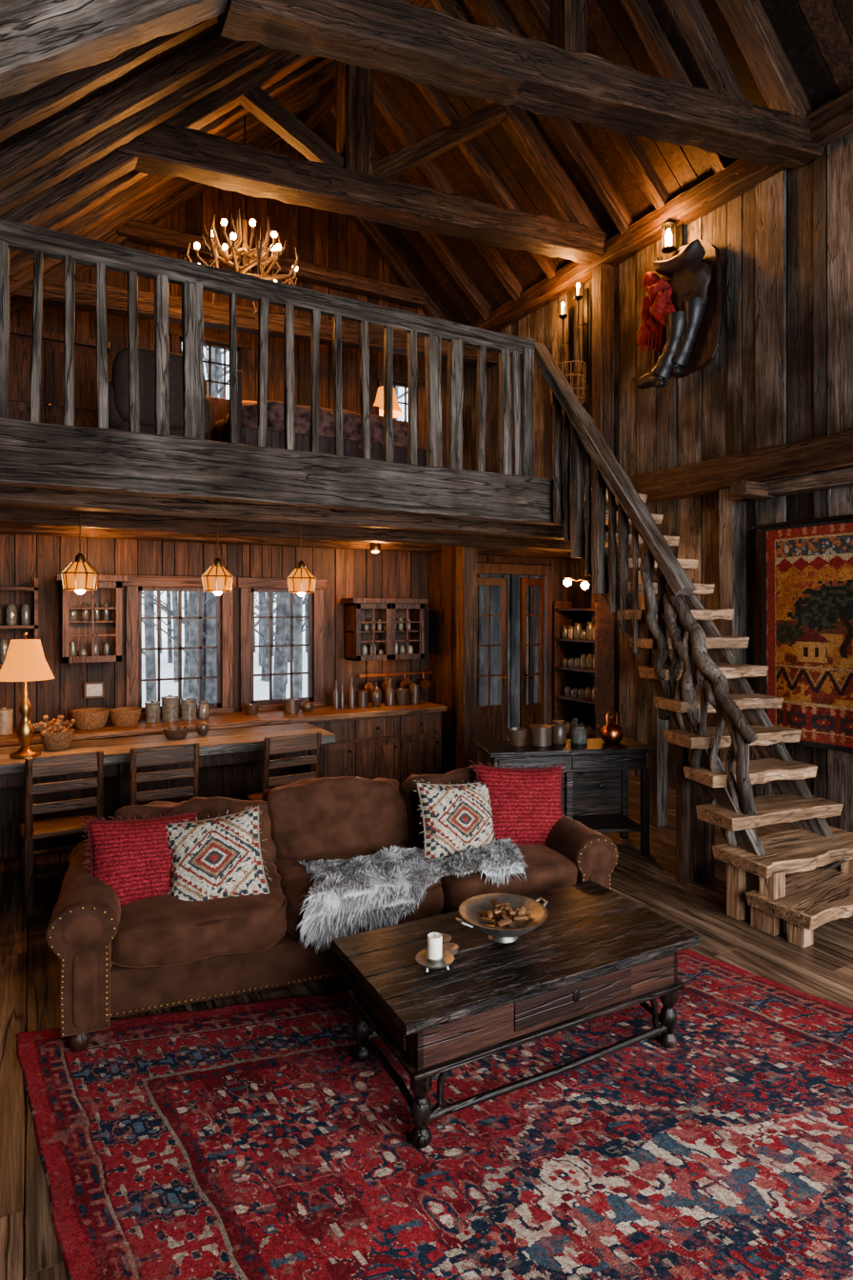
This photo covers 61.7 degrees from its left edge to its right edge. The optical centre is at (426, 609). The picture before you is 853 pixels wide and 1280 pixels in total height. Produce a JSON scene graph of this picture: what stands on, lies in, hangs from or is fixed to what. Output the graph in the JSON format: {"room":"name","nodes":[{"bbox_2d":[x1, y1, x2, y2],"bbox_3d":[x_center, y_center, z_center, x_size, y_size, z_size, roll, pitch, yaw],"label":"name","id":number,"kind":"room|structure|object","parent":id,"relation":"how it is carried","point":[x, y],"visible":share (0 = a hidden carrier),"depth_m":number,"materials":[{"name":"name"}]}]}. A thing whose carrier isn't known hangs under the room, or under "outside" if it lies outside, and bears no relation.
{"room":"cabin living room","nodes":[
{"label":"cabin living room","id":0,"kind":"room"},
{"bbox_2d":[10,140,447,467],"bbox_3d":[-2.366,-3.686,9.374,6.450,5.572,0.107,0,0,-29],"label":"wall","id":1,"kind":"structure","parent":0,"point":[329,239],"depth_m":9.58,"materials":[{"name":"wood"}]},
{"bbox_2d":[180,337,239,399],"bbox_3d":[-2.772,-2.675,9.126,0.760,1.450,0.050,0,0,-29],"label":"window","id":2,"kind":"structure","parent":1,"relation":"in","point":[210,345],"depth_m":9.15,"materials":[{"name":"brown wood"}]},
{"bbox_2d":[168,325,251,349],"bbox_3d":[-2.733,-2.700,9.056,1.020,1.600,0.070,0,0,-29],"label":"window frame","id":3,"kind":"structure","parent":1,"relation":"attached to","point":[209,337],"depth_m":9.08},
{"bbox_2d":[171,334,248,400],"bbox_3d":[-2.743,-2.675,9.073,0.960,1.650,0.030,0,0,-29],"label":"trim","id":4,"kind":"structure","parent":1,"relation":"attached to","point":[175,339],"depth_m":9.26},
{"bbox_2d":[280,0,431,154],"bbox_3d":[-0.105,-5.996,6.974,0.179,0.778,6.346,0,0,-34],"label":"ridge beam","id":5,"kind":"structure","parent":1,"relation":"attached to","point":[311,116],"depth_m":8.62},
{"bbox_2d":[307,159,448,320],"bbox_3d":[-0.626,-5.163,10.117,2.792,2.612,0.125,0,0,-29],"label":"rafter","id":6,"kind":"object","parent":1,"relation":"on","point":[374,234],"visible":0.34,"depth_m":10.17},
{"bbox_2d":[376,371,425,386],"bbox_3d":[-0.349,-2.775,10.377,0.810,1.250,0.070,0,0,-29],"label":"window frame","id":7,"kind":"structure","parent":1,"relation":"attached to","point":[398,378],"depth_m":10.36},
{"bbox_2d":[378,378,424,448],"bbox_3d":[-0.359,-2.750,10.394,0.750,1.300,0.030,0,0,-29],"label":"trim","id":8,"kind":"structure","parent":1,"relation":"attached to","point":[421,389],"depth_m":10.53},
{"bbox_2d":[0,534,569,727],"bbox_3d":[-1.106,0.425,7.100,6.450,2.750,0.107,0,0,-29],"label":"wall","id":9,"kind":"structure","parent":0,"point":[349,573],"depth_m":6.44,"materials":[{"name":"wood"}]},
{"bbox_2d":[0,578,38,667],"bbox_3d":[-3.399,0.100,5.616,0.600,0.700,0.200,0,0,-29],"label":"shelf","id":10,"kind":"object","parent":9,"relation":"attached to","point":[10,610],"visible":0.65,"depth_m":5.65,"materials":[{"name":"brown wood"}]},
{"bbox_2d":[55,574,127,663],"bbox_3d":[-2.764,0.075,5.894,0.520,0.710,0.310,0,0,-29],"label":"upper cabinet","id":11,"kind":"object","parent":9,"relation":"attached to","point":[91,620],"visible":0.9,"depth_m":5.87,"materials":[{"name":"brown wood"}]},
{"bbox_2d":[83,680,104,699],"bbox_3d":[-2.807,0.680,6.034,0.160,0.140,0.024,0,0,-29],"label":"framed picture","id":12,"kind":"object","parent":9,"relation":"attached to","point":[91,690],"visible":1,"depth_m":6.03,"materials":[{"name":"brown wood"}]},
{"bbox_2d":[138,586,220,712],"bbox_3d":[-2.228,0.350,6.454,0.720,1.100,0.050,0,0,-29],"label":"window","id":13,"kind":"structure","parent":9,"relation":"in","point":[158,590],"depth_m":6.44,"materials":[{"name":"brown wood"}]},
{"bbox_2d":[121,574,237,719],"bbox_3d":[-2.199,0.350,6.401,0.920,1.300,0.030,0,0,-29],"label":"window frame","id":14,"kind":"structure","parent":9,"relation":"attached to","point":[131,592],"depth_m":6.21,"materials":[{"name":"brown wood"}]},
{"bbox_2d":[251,588,312,704],"bbox_3d":[-1.406,0.350,6.910,0.620,1.100,0.050,0,0,-29],"label":"window","id":15,"kind":"structure","parent":9,"relation":"in","point":[270,700],"depth_m":6.90,"materials":[{"name":"brown wood"}]},
{"bbox_2d":[237,577,327,712],"bbox_3d":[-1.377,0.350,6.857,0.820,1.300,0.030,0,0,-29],"label":"window frame","id":16,"kind":"structure","parent":9,"relation":"attached to","point":[245,593],"depth_m":6.69,"materials":[{"name":"brown wood"}]},
{"bbox_2d":[340,598,428,660],"bbox_3d":[-0.416,0.195,7.196,0.830,0.610,0.310,0,0,-29],"label":"upper cabinet","id":17,"kind":"object","parent":9,"relation":"attached to","point":[375,629],"visible":1,"depth_m":7.13,"materials":[{"name":"brown wood"}]},
{"bbox_2d":[359,670,432,692],"bbox_3d":[-0.294,0.750,7.337,0.840,0.199,0.080,0,0,-29],"label":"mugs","id":18,"kind":"object","parent":9,"relation":"attached to","point":[405,683],"visible":0.8,"depth_m":7.33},
{"bbox_2d":[477,577,508,764],"bbox_3d":[0.709,0.715,8.003,0.520,2.150,0.109,0,0,-29],"label":"door","id":19,"kind":"structure","parent":9,"relation":"in","point":[492,719],"depth_m":8.07,"materials":[{"name":"brown wood"}]},
{"bbox_2d":[477,562,555,724],"bbox_3d":[0.920,0.640,8.139,1.340,2.320,0.055,0,0,-29],"label":"door frame","id":20,"kind":"structure","parent":9,"relation":"attached to","point":[549,571],"depth_m":8.40,"materials":[{"name":"brown wood"}]},
{"bbox_2d":[520,577,544,739],"bbox_3d":[1.238,0.715,8.155,0.109,2.150,0.520,0,0,37],"label":"door","id":21,"kind":"structure","parent":9,"relation":"in","point":[533,712],"depth_m":8.16,"materials":[{"name":"brown wood"}]},
{"bbox_2d":[0,774,852,1279],"bbox_3d":[1.143,1.860,3.092,6.896,0.120,9.300,0,0,-29],"label":"floor","id":22,"kind":"structure","parent":0,"point":[30,1248],"depth_m":3.62,"materials":[{"name":"brown wood"}]},
{"bbox_2d":[19,750,103,917],"bbox_3d":[-2.277,1.334,4.460,0.460,0.932,0.470,0,0,-32],"label":"dining chair","id":23,"kind":"object","parent":22,"relation":"on","point":[31,828],"visible":0.88,"depth_m":4.29,"materials":[{"name":"brown wood"}]},
{"bbox_2d":[123,742,199,806],"bbox_3d":[-1.762,1.334,4.746,0.460,0.932,0.470,0,0,-27],"label":"dining chair","id":24,"kind":"object","parent":22,"relation":"on","point":[159,755],"visible":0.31,"depth_m":4.55,"materials":[{"name":"brown wood"}]},
{"bbox_2d":[0,722,335,859],"bbox_3d":[-2.074,1.381,5.144,2.760,0.838,0.665,0,0,-29],"label":"island table","id":25,"kind":"object","parent":22,"relation":"on","point":[231,760],"visible":0.47,"depth_m":5.17,"materials":[{"name":"brown wood"}]},
{"bbox_2d":[0,631,54,758],"bbox_3d":[-2.635,0.552,4.691,0.340,0.812,0.340,0,0,-29],"label":"table lamp","id":26,"kind":"object","parent":25,"relation":"on","point":[25,661],"visible":1,"depth_m":4.63,"materials":[{"name":"gold metal"}]},
{"bbox_2d":[34,715,75,750],"bbox_3d":[-2.551,0.840,4.913,0.246,0.235,0.247,0,0,-7],"label":"flower basket","id":27,"kind":"object","parent":25,"relation":"on","point":[60,737],"visible":1,"depth_m":4.88,"materials":[{"name":"wicker"}]},
{"bbox_2d":[162,717,209,739],"bbox_3d":[-1.806,0.893,5.379,0.344,0.130,0.187,0,0,-29],"label":"cookware","id":28,"kind":"object","parent":25,"relation":"on","point":[202,727],"visible":1,"depth_m":5.40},
{"bbox_2d":[0,700,447,785],"bbox_3d":[-1.815,1.335,6.266,4.280,0.770,0.620,0,0,-29],"label":"base cabinet","id":29,"kind":"object","parent":22,"relation":"on","point":[397,742],"visible":0.25,"depth_m":6.63,"materials":[{"name":"brown wood"}]},
{"bbox_2d":[0,700,447,746],"bbox_3d":[-1.815,0.975,6.266,4.280,0.050,0.620,0,0,-29],"label":"countertop","id":30,"kind":"structure","parent":29,"relation":"on","point":[236,719],"depth_m":6.22,"materials":[{"name":"brown wood"}]},
{"bbox_2d":[0,707,13,735],"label":"jar","id":31,"kind":"object","parent":30,"relation":"on","point":[6,721],"depth_m":5.40,"materials":[{"name":"beige ceramic"}]},
{"bbox_2d":[70,706,141,729],"bbox_3d":[-2.597,0.878,5.798,0.533,0.140,0.291,0,0,-29],"label":"bread basket","id":32,"kind":"object","parent":30,"relation":"on","point":[88,718],"visible":0.99,"depth_m":5.75,"materials":[{"name":"wicker"}]},
{"bbox_2d":[144,694,209,722],"bbox_3d":[-2.130,0.838,6.118,0.533,0.220,0.152,0,0,-29],"label":"metal canisters","id":33,"kind":"object","parent":30,"relation":"on","point":[170,704],"visible":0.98,"depth_m":6.05,"materials":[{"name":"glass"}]},
{"bbox_2d":[244,698,313,715],"bbox_3d":[-1.339,0.883,6.546,0.634,0.130,0.163,0,0,-25],"label":"stoneware crock","id":34,"kind":"object","parent":30,"relation":"on","point":[290,705],"visible":1,"depth_m":6.52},
{"bbox_2d":[333,676,419,709],"bbox_3d":[-0.485,0.798,7.036,0.932,0.300,0.146,0,0,-27],"label":"oil bottles","id":35,"kind":"object","parent":30,"relation":"on","point":[401,695],"visible":1,"depth_m":6.98},
{"bbox_2d":[242,731,321,800],"bbox_3d":[-1.039,1.334,5.135,0.460,0.932,0.470,0,0,-33],"label":"dining chair","id":36,"kind":"object","parent":22,"relation":"on","point":[276,745],"visible":0.49,"depth_m":4.96,"materials":[{"name":"brown wood"}]},
{"bbox_2d":[0,417,619,774],"bbox_3d":[-1.253,0.354,7.314,6.400,2.893,4.592,0,0,-29],"label":"loft platform","id":37,"kind":"object","parent":22,"relation":"on","point":[123,484],"visible":0.8,"depth_m":5.29,"materials":[{"name":"wood"}]},
{"bbox_2d":[8,325,109,427],"bbox_3d":[-3.446,-1.760,6.422,1.060,1.340,0.485,0,0,-29],"label":"wardrobe","id":38,"kind":"object","parent":37,"relation":"on","point":[51,387],"depth_m":6.27,"materials":[{"name":"wood"}]},
{"bbox_2d":[60,510,99,594],"bbox_3d":[-2.404,-0.443,4.956,0.240,0.675,0.240,0,0,-29],"label":"pendant lamp","id":39,"kind":"object","parent":37,"relation":"hanging from","point":[79,576],"visible":0.99,"depth_m":4.90,"materials":[{"name":"glass"}]},
{"bbox_2d":[108,347,210,439],"bbox_3d":[-2.255,-1.570,5.925,0.820,0.960,0.750,0,0,-29],"label":"armchair","id":40,"kind":"object","parent":37,"relation":"on","point":[118,389],"depth_m":5.55,"materials":[{"name":"leather"}]},
{"bbox_2d":[201,518,234,595],"bbox_3d":[-1.582,-0.443,5.412,0.240,0.675,0.240,0,0,-29],"label":"pendant lamp","id":41,"kind":"object","parent":37,"relation":"hanging from","point":[217,579],"visible":0.99,"depth_m":5.35,"materials":[{"name":"glass"}]},
{"bbox_2d":[0,219,535,476],"bbox_3d":[-1.057,-1.660,4.902,4.404,1.161,0.168,0,0,-29],"label":"loft railing","id":42,"kind":"object","parent":37,"relation":"on","point":[516,371],"depth_m":4.85,"materials":[{"name":"wood"}]},
{"bbox_2d":[286,523,316,596],"bbox_3d":[-1.005,-0.443,5.731,0.240,0.675,0.240,0,0,-29],"label":"pendant lamp","id":43,"kind":"object","parent":37,"relation":"hanging from","point":[301,581],"visible":1,"depth_m":5.66,"materials":[{"name":"glass"}]},
{"bbox_2d":[205,370,426,466],"bbox_3d":[-1.093,-1.690,7.025,1.990,1.200,1.443,0,0,-29],"label":"bed","id":44,"kind":"object","parent":37,"relation":"on","point":[247,420],"visible":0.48,"depth_m":6.37,"materials":[{"name":"brown wood"}]},
{"bbox_2d":[211,400,421,449],"bbox_3d":[-1.077,-1.608,7.016,1.918,0.510,1.411,0,0,-29],"label":"quilt","id":45,"kind":"object","parent":44,"relation":"on","point":[247,420],"depth_m":6.32,"materials":[{"name":"fabric"}]},
{"bbox_2d":[373,385,402,418],"bbox_3d":[-0.475,-2.198,8.426,0.391,0.932,0.391,0,0,-29],"label":"bedside lamp","id":46,"kind":"object","parent":37,"relation":"on","point":[379,401],"visible":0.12,"depth_m":8.34,"materials":[{"name":"beige fabric"}]},
{"bbox_2d":[16,948,852,1279],"bbox_3d":[0.938,1.792,2.223,3.906,0.013,3.991,0,0,-29],"label":"area rug","id":47,"kind":"object","parent":22,"relation":"on","point":[248,1141],"visible":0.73,"depth_m":2.38,"materials":[{"name":"fabric"}]},
{"bbox_2d":[45,760,619,1052],"bbox_3d":[-0.405,1.318,3.700,2.706,0.932,1.120,0,0,-20],"label":"sofa","id":48,"kind":"object","parent":47,"relation":"on","point":[163,904],"visible":0.98,"depth_m":3.29,"materials":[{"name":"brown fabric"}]},
{"bbox_2d":[113,796,276,863],"bbox_3d":[-1.183,1.181,3.667,0.823,0.444,0.355,0,0,-20],"label":"cushion","id":49,"kind":"object","parent":48,"relation":"on","point":[199,808],"depth_m":3.64,"materials":[{"name":"brown fabric"}]},
{"bbox_2d":[110,861,286,967],"bbox_3d":[-1.066,1.388,3.332,0.792,0.221,0.756,0,0,-20],"label":"seat cushion","id":50,"kind":"object","parent":48,"relation":"on","point":[168,928],"depth_m":3.05,"materials":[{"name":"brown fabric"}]},
{"bbox_2d":[262,776,408,859],"bbox_3d":[-0.506,1.151,3.934,0.833,0.468,0.364,0,0,-20],"label":"cushion","id":51,"kind":"object","parent":48,"relation":"on","point":[311,818],"depth_m":3.82,"materials":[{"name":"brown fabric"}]},
{"bbox_2d":[274,844,443,938],"bbox_3d":[-0.360,1.389,3.599,0.791,0.220,0.753,0,0,-20],"label":"seat cushion","id":52,"kind":"object","parent":48,"relation":"on","point":[294,873],"depth_m":3.32,"materials":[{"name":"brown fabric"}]},
{"bbox_2d":[399,765,477,847],"bbox_3d":[0.207,1.147,4.186,0.838,0.448,0.355,0,0,-20],"label":"cushion","id":53,"kind":"object","parent":48,"relation":"on","point":[410,817],"depth_m":4.01,"materials":[{"name":"brown fabric"}]},
{"bbox_2d":[407,842,578,912],"bbox_3d":[0.334,1.393,3.854,0.786,0.231,0.745,0,0,-20],"label":"seat cushion","id":54,"kind":"object","parent":48,"relation":"on","point":[542,867],"depth_m":3.55,"materials":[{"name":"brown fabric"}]},
{"bbox_2d":[331,880,701,1148],"bbox_3d":[0.367,1.551,2.885,1.336,0.464,0.683,0,0,-28],"label":"coffee table","id":55,"kind":"object","parent":47,"relation":"on","point":[597,952],"visible":0.96,"depth_m":2.67,"materials":[{"name":"brown wood"}]},
{"bbox_2d":[415,932,454,972],"bbox_3d":[0.031,1.260,2.647,0.144,0.119,0.144,0,0,-29],"label":"candle","id":56,"kind":"object","parent":55,"relation":"on","point":[434,956],"visible":1,"depth_m":2.62,"materials":[{"name":"white wax"}]},
{"bbox_2d":[455,893,548,943],"bbox_3d":[0.308,1.251,2.869,0.356,0.133,0.356,0,0,11],"label":"bowl","id":57,"kind":"object","parent":55,"relation":"on","point":[505,917],"visible":1,"depth_m":2.87,"materials":[{"name":"metal"}]},
{"bbox_2d":[476,737,653,854],"bbox_3d":[1.025,1.407,5.370,1.240,0.785,0.440,0,0,-9],"label":"console table","id":58,"kind":"object","parent":22,"relation":"on","point":[596,795],"visible":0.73,"depth_m":5.27,"materials":[{"name":"paint"}]},
{"bbox_2d":[507,720,566,746],"bbox_3d":[0.834,0.928,5.364,0.465,0.170,0.176,0,0,-9],"label":"canisters","id":59,"kind":"object","parent":58,"relation":"on","point":[539,734],"visible":1,"depth_m":5.31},
{"bbox_2d":[571,724,587,744],"bbox_3d":[1.157,0.948,5.421,0.120,0.130,0.120,0,0,-29],"label":"glass storage jar","id":60,"kind":"object","parent":58,"relation":"on","point":[579,733],"visible":1,"depth_m":5.38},
{"bbox_2d":[597,707,623,743],"bbox_3d":[1.388,0.879,5.424,0.209,0.267,0.170,0,0,4],"label":"copper kettle","id":61,"kind":"object","parent":58,"relation":"on","point":[611,732],"visible":1,"depth_m":5.37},
{"bbox_2d":[553,600,614,739],"bbox_3d":[1.780,0.850,8.133,0.260,1.900,0.730,0,0,-29],"label":"shelf rack","id":62,"kind":"object","parent":22,"relation":"on","point":[601,663],"visible":0.87,"depth_m":8.03,"materials":[{"name":"brown wood"}]},
{"bbox_2d":[591,262,614,728],"bbox_3d":[1.978,-1.050,8.004,0.218,5.700,0.174,0,0,-29],"label":"wall post","id":63,"kind":"object","parent":22,"relation":"on","point":[603,274],"visible":0.41,"depth_m":7.94,"materials":[{"name":"wood"}]},
{"bbox_2d":[113,122,610,265],"bbox_3d":[-0.489,-3.827,6.637,5.802,0.748,0.304,0,0,-29],"label":"tie beam","id":64,"kind":"structure","parent":63,"relation":"on","point":[195,155],"depth_m":6.43,"materials":[{"name":"wood"}]},
{"bbox_2d":[240,85,343,167],"bbox_3d":[-1.244,-4.225,6.217,1.222,0.701,0.152,0,0,-29],"label":"strut","id":65,"kind":"object","parent":64,"relation":"on","point":[256,101],"visible":0.67,"depth_m":6.19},
{"bbox_2d":[336,60,374,175],"bbox_3d":[-0.655,-4.650,6.543,0.290,1.500,0.278,0,0,-29],"label":"post","id":66,"kind":"object","parent":64,"relation":"on","point":[354,84],"visible":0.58,"depth_m":6.43,"materials":[{"name":"wood"}]},
{"bbox_2d":[373,101,506,179],"bbox_3d":[0.112,-4.550,6.967,1.551,1.234,0.152,0,0,-29],"label":"strut","id":67,"kind":"object","parent":64,"relation":"on","point":[432,145],"visible":0.89,"depth_m":6.91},
{"bbox_2d":[534,340,852,947],"bbox_3d":[1.885,-0.219,5.104,1.096,4.073,2.611,0,0,-25],"label":"staircase","id":68,"kind":"structure","parent":22,"relation":"on","point":[710,792],"depth_m":4.74,"materials":[{"name":"brown wood"}]},
{"bbox_2d":[719,487,746,761],"bbox_3d":[2.798,0.350,6.526,0.193,2.900,0.173,0,0,-29],"label":"wall post","id":69,"kind":"object","parent":22,"relation":"on","point":[732,566],"visible":0.47,"depth_m":6.46,"materials":[{"name":"wood"}]},
{"bbox_2d":[0,0,852,325],"bbox_3d":[0.456,-4.090,4.283,7.050,5.002,11.850,0,0,-29],"label":"ceiling","id":70,"kind":"structure","parent":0,"point":[816,36],"depth_m":7.15,"materials":[{"name":"wood"}]},
{"bbox_2d":[415,949,454,972],"bbox_3d":[0.031,1.302,2.647,0.144,0.036,0.144,0,0,-29],"label":"tray","id":71,"kind":"object","parent":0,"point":[444,959],"depth_m":2.62,"materials":[{"name":"brown metal"}]},
{"bbox_2d":[462,131,852,832],"bbox_3d":[3.329,-1.125,5.847,0.134,5.850,11.600,0,0,-29],"label":"wall","id":72,"kind":"structure","parent":0,"point":[781,370],"depth_m":6.66,"materials":[{"name":"wood"}]},
{"bbox_2d":[9,275,498,366],"bbox_3d":[-1.627,-3.405,8.588,5.892,0.550,0.214,0,0,-29],"label":"tie beam","id":73,"kind":"structure","parent":72,"relation":"attached to","point":[216,317],"depth_m":8.16,"materials":[{"name":"wood"}]},
{"bbox_2d":[330,104,494,319],"bbox_3d":[-0.126,-5.124,9.306,2.708,2.527,0.125,0,0,-29],"label":"rafter","id":74,"kind":"object","parent":72,"relation":"on","point":[434,240],"visible":0.39,"depth_m":9.55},
{"bbox_2d":[373,77,524,301],"bbox_3d":[0.239,-5.096,8.709,2.640,2.472,0.121,0,0,-29],"label":"rafter","id":75,"kind":"object","parent":72,"relation":"on","point":[385,105],"visible":0.54,"depth_m":8.59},
{"bbox_2d":[415,83,559,279],"bbox_3d":[0.607,-5.065,8.111,2.578,2.412,0.122,0,0,-29],"label":"rafter","id":76,"kind":"object","parent":72,"relation":"on","point":[433,95],"visible":0.48,"depth_m":8.07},
{"bbox_2d":[425,0,610,266],"bbox_3d":[1.007,-4.995,7.462,2.561,2.397,0.200,0,0,-29],"label":"rafter","id":77,"kind":"object","parent":72,"relation":"on","point":[523,131],"visible":0.58,"depth_m":7.51,"materials":[{"name":"wood"}]},
{"bbox_2d":[217,0,823,169],"bbox_3d":[1.075,-3.502,4.795,4.870,1.008,0.296,0,0,-29],"label":"tie beam","id":78,"kind":"structure","parent":72,"relation":"on","point":[419,45],"depth_m":4.42,"materials":[{"name":"wood"}]},
{"bbox_2d":[549,0,746,100],"bbox_3d":[1.703,-4.600,5.140,1.956,2.200,0.194,0,0,-29],"label":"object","id":79,"kind":"structure","parent":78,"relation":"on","point":[568,18],"depth_m":5.28,"materials":[{"name":"wood"}]},
{"bbox_2d":[475,0,635,234],"bbox_3d":[1.235,-5.013,7.088,2.470,2.310,0.125,0,0,-29],"label":"rafter","id":80,"kind":"object","parent":72,"relation":"on","point":[494,12],"visible":0.62,"depth_m":7.24,"materials":[{"name":"wood"}]},
{"bbox_2d":[559,301,573,387],"bbox_3d":[1.653,-3.071,8.485,0.182,1.143,0.101,0,0,-29],"label":"wall sconce","id":81,"kind":"object","parent":72,"relation":"attached to","point":[563,315],"visible":0.94,"depth_m":8.50,"materials":[{"name":"black metal"}]},
{"bbox_2d":[574,282,588,383],"bbox_3d":[1.784,-3.191,8.249,0.182,1.143,0.101,0,0,-29],"label":"wall sconce","id":82,"kind":"object","parent":72,"relation":"attached to","point":[578,297],"visible":0.96,"depth_m":8.26,"materials":[{"name":"black metal"}]},
{"bbox_2d":[550,360,586,414],"bbox_3d":[1.640,-2.551,8.284,0.376,0.514,0.494,0,0,-29],"label":"wire basket","id":83,"kind":"object","parent":82,"relation":"hanging from","point":[579,374],"visible":0.37,"depth_m":8.13,"materials":[{"name":"metal"}]},
{"bbox_2d":[530,0,672,210],"bbox_3d":[1.500,-4.994,6.662,2.426,2.268,0.122,0,0,-29],"label":"rafter","id":84,"kind":"object","parent":72,"relation":"on","point":[630,148],"visible":0.41,"depth_m":6.94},
{"bbox_2d":[470,87,852,332],"bbox_3d":[3.202,-3.901,5.776,0.217,0.236,11.601,0,1,-29],"label":"wall plate","id":85,"kind":"object","parent":72,"relation":"attached to","point":[833,120],"depth_m":6.98,"materials":[{"name":"wood"}]},
{"bbox_2d":[660,218,683,253],"bbox_3d":[2.426,-3.724,7.061,0.230,0.369,0.140,0,0,-29],"label":"wall lantern","id":86,"kind":"object","parent":85,"relation":"attached to","point":[668,225],"depth_m":7.04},
{"bbox_2d":[620,0,733,174],"bbox_3d":[1.867,-4.963,6.066,2.363,2.207,0.124,0,0,-29],"label":"rafter","id":87,"kind":"object","parent":72,"relation":"on","point":[647,26],"visible":0.48,"depth_m":6.10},
{"bbox_2d":[637,239,722,389],"bbox_3d":[2.378,-2.854,6.937,0.423,1.357,0.896,0,0,-29],"label":"boots","id":88,"kind":"object","parent":72,"relation":"attached to","point":[682,311],"visible":1,"depth_m":6.77,"materials":[{"name":"black leather"}]},
{"bbox_2d":[629,426,852,503],"bbox_3d":[3.983,-1.232,4.323,0.248,0.316,8.100,0,0,-29],"label":"beam","id":89,"kind":"structure","parent":72,"relation":"attached to","point":[834,451],"depth_m":6.20,"materials":[{"name":"wood"}]},
{"bbox_2d":[715,0,813,118],"bbox_3d":[2.248,-4.898,5.441,2.342,2.198,0.195,0,0,-29],"label":"rafter","id":90,"kind":"object","parent":72,"relation":"on","point":[774,75],"visible":0.82,"depth_m":5.63,"materials":[{"name":"wood"}]},
{"bbox_2d":[730,466,852,501],"bbox_3d":[3.613,-1.032,5.033,0.196,0.133,3.300,0,0,-29],"label":"beam","id":91,"kind":"structure","parent":72,"relation":"attached to","point":[844,477],"depth_m":5.79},
{"bbox_2d":[730,480,776,499],"bbox_3d":[2.798,-1.019,6.111,0.420,0.124,0.146,0,0,-32],"label":"beam end","id":92,"kind":"object","parent":91,"relation":"attached to","point":[751,490],"visible":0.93,"depth_m":6.02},
{"bbox_2d":[748,514,852,754],"bbox_3d":[3.365,0.180,5.398,0.220,1.840,1.980,0,0,-29],"label":"tapestry","id":93,"kind":"object","parent":72,"relation":"attached to","point":[808,564],"visible":0.97,"depth_m":5.72,"materials":[{"name":"multicoloured fabric"}]},
{"bbox_3d":[0.444,-4.151,4.305,7.050,4.945,12.100,0,0,-29],"label":"ceiling","id":94,"kind":"structure","parent":0,"visible":0},
{"bbox_2d":[0,17,218,141],"bbox_3d":[-0.956,-4.021,4.502,4.299,4.105,0.124,0,0,-29],"label":"rafter","id":95,"kind":"object","parent":94,"relation":"attached to","point":[19,111],"visible":0.52,"depth_m":3.91,"materials":[{"name":"wood"}]},
{"bbox_2d":[0,31,258,190],"bbox_3d":[-1.323,-4.108,5.098,4.238,4.038,0.121,0,0,-29],"label":"rafter","id":96,"kind":"object","parent":94,"relation":"attached to","point":[46,145],"visible":0.61,"depth_m":4.65,"materials":[{"name":"wood"}]},
{"bbox_2d":[0,42,282,216],"bbox_3d":[-1.583,-4.172,5.525,4.191,3.995,0.124,0,0,-29],"label":"rafter","id":97,"kind":"object","parent":94,"relation":"attached to","point":[120,133],"visible":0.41,"depth_m":5.17,"materials":[{"name":"wood"}]},
{"bbox_2d":[9,130,282,316],"bbox_3d":[-3.444,-4.620,8.552,3.871,3.690,0.122,0,0,-29],"label":"rafter","id":98,"kind":"object","parent":94,"relation":"attached to","point":[161,210],"visible":0.41,"depth_m":8.64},
{"bbox_2d":[118,220,426,308],"bbox_3d":[-1.832,-4.501,9.391,4.100,0.215,0.156,0,0,-29],"label":"beam","id":99,"kind":"structure","parent":98,"relation":"attached to","point":[135,230],"depth_m":9.42,"materials":[{"name":"wood"}]},
{"bbox_2d":[9,85,320,298],"bbox_3d":[-2.949,-4.503,7.742,3.959,3.773,0.124,0,0,-29],"label":"rafter","id":100,"kind":"object","parent":94,"relation":"attached to","point":[112,224],"visible":0.37,"depth_m":7.64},
{"bbox_2d":[9,57,334,259],"bbox_3d":[-2.214,-4.322,6.549,4.082,3.894,0.124,0,0,-29],"label":"rafter","id":101,"kind":"object","parent":94,"relation":"attached to","point":[106,192],"visible":0.26,"depth_m":6.31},
{"bbox_2d":[9,60,337,279],"bbox_3d":[-2.582,-4.412,7.146,4.020,3.835,0.126,0,0,-29],"label":"rafter","id":102,"kind":"object","parent":94,"relation":"attached to","point":[118,202],"visible":0.34,"depth_m":6.99,"materials":[{"name":"wood"}]},
{"bbox_2d":[0,0,411,226],"bbox_3d":[-1.815,-4.193,5.899,4.200,4.005,0.196,0,0,-29],"label":"rafter","id":103,"kind":"object","parent":94,"relation":"attached to","point":[59,197],"visible":0.36,"depth_m":5.59,"materials":[{"name":"wood"}]},
{"bbox_2d":[183,114,299,315],"bbox_3d":[-1.767,-4.041,7.002,1.109,1.946,1.099,0,0,-29],"label":"antler chandelier","id":104,"kind":"object","parent":94,"relation":"hanging from","point":[261,259],"visible":0.8,"depth_m":6.84,"materials":[{"name":"gold"}]},
{"bbox_3d":[-2.393,-0.597,2.675,0.107,4.795,11.600,0,0,-29],"label":"wall","id":105,"kind":"structure","parent":0,"visible":0},
{"bbox_2d":[0,0,228,99],"bbox_3d":[-0.626,-3.535,3.768,4.208,3.438,0.237,0,0,-29],"label":"rafter","id":106,"kind":"object","parent":105,"relation":"on","point":[41,41],"visible":0.98,"depth_m":3.17,"materials":[{"name":"wood"}]},
{"label":"outside","id":107,"kind":"structure","parent":0,"visible":0},
{"bbox_2d":[141,636,307,707],"bbox_3d":[-11.868,2.350,31.724,90.000,0.100,53.000,0,0,-29],"label":"snowy ground","id":108,"kind":"structure","parent":107,"point":[168,687],"depth_m":24.82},
{"bbox_2d":[141,344,407,703],"bbox_3d":[-4.260,-4.857,28.259,44.931,14.530,31.116,0,0,-29],"label":"forest trees","id":109,"kind":"object","parent":108,"relation":"on","point":[282,634],"visible":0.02,"depth_m":15.43,"materials":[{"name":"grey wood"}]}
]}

